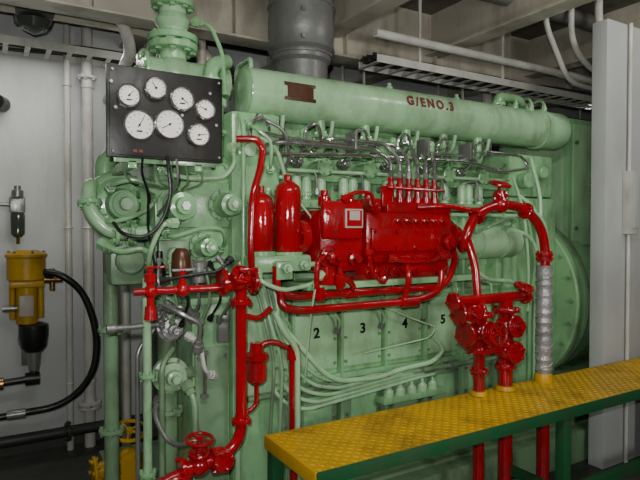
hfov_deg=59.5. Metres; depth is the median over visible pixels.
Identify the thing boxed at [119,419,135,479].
valve
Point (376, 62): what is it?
cable tray
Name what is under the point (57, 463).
floor
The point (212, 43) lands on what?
pipe
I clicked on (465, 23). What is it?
ceiling beam
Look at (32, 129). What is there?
wall
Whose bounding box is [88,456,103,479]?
valve
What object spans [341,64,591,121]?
cable tray
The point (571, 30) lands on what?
pipe
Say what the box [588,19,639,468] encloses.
column
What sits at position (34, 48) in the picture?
cable tray
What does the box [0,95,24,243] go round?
filter
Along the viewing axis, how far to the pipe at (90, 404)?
3.80 m
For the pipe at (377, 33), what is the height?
0.056 m
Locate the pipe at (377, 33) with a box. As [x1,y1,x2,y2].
[373,28,591,83]
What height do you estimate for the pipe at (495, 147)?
0.090 m
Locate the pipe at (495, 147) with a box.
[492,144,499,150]
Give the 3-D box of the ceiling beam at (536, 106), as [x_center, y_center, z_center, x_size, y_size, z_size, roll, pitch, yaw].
[3.254,-1.539,4.469,0.140,0.315,4.000,-1,1,-31]
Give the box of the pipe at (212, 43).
[206,40,269,55]
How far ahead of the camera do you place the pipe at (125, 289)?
3.75 m
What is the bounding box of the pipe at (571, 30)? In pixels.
[568,8,591,71]
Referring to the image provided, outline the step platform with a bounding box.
[264,357,639,479]
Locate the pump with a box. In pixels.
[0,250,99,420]
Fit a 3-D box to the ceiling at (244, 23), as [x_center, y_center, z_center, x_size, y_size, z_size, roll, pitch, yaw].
[0.408,-1.458,3.973,8.000,0.455,0.160,-1,1,-31]
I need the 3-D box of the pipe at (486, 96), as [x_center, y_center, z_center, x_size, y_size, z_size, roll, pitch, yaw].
[1.507,-0.734,5.075,0.090,1.850,0.090,-1,1,-31]
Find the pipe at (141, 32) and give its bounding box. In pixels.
[0,3,212,61]
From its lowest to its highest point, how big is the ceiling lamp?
0.480 m
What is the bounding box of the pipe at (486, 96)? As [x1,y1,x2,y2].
[481,91,491,156]
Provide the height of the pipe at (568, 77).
0.608 m
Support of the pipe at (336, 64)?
attached to the ceiling at (430, 7)
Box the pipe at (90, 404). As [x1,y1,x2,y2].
[77,25,101,447]
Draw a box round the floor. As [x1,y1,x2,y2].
[0,433,639,479]
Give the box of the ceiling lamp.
[13,6,54,34]
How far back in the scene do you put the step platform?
2.39 m
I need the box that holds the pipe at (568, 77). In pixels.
[543,18,591,90]
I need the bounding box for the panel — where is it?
[105,63,221,265]
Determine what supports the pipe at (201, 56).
attached to the ceiling at (430, 7)
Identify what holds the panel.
attached to the engine
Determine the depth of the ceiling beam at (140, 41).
3.88 m
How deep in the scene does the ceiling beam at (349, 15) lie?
3.50 m
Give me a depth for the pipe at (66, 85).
3.75 m
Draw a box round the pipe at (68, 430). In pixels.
[0,413,142,447]
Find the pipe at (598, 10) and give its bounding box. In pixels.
[594,0,602,21]
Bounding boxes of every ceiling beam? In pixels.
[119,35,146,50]
[260,0,408,70]
[353,0,594,84]
[447,2,639,98]
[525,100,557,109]
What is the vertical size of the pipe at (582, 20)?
0.110 m
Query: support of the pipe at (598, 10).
attached to the ceiling at (430, 7)
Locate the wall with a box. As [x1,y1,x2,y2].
[0,11,591,436]
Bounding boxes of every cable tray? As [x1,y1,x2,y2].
[0,34,234,84]
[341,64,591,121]
[359,0,591,109]
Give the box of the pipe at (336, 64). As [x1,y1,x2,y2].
[330,62,563,105]
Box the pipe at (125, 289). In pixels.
[121,285,130,445]
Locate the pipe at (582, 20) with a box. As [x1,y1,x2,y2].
[484,0,604,31]
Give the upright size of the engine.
3.090 m
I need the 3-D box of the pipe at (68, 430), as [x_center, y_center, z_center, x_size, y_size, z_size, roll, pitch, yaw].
[-2.306,1.269,3.310,2.500,0.130,0.130,-1,1,-31]
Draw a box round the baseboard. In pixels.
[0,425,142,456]
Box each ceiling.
[0,0,591,95]
[398,0,639,39]
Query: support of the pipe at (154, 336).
attached to the wall
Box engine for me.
[77,0,591,479]
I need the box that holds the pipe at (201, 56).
[197,39,233,90]
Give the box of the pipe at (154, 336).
[144,41,157,436]
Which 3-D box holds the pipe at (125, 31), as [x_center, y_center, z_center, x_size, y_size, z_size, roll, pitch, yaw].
[-1.296,-1.248,3.392,0.424,0.618,1.181,0,1,-2]
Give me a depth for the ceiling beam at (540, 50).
4.48 m
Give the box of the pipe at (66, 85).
[62,22,74,450]
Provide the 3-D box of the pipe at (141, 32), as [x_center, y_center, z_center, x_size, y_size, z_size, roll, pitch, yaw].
[-1.609,-0.916,3.213,2.145,0.895,0.090,-1,1,-31]
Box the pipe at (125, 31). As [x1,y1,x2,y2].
[103,24,135,104]
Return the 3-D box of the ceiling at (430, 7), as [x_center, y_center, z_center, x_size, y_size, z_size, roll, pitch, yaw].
[1.396,-1.700,2.310,8.000,0.100,5.800,-1,1,-31]

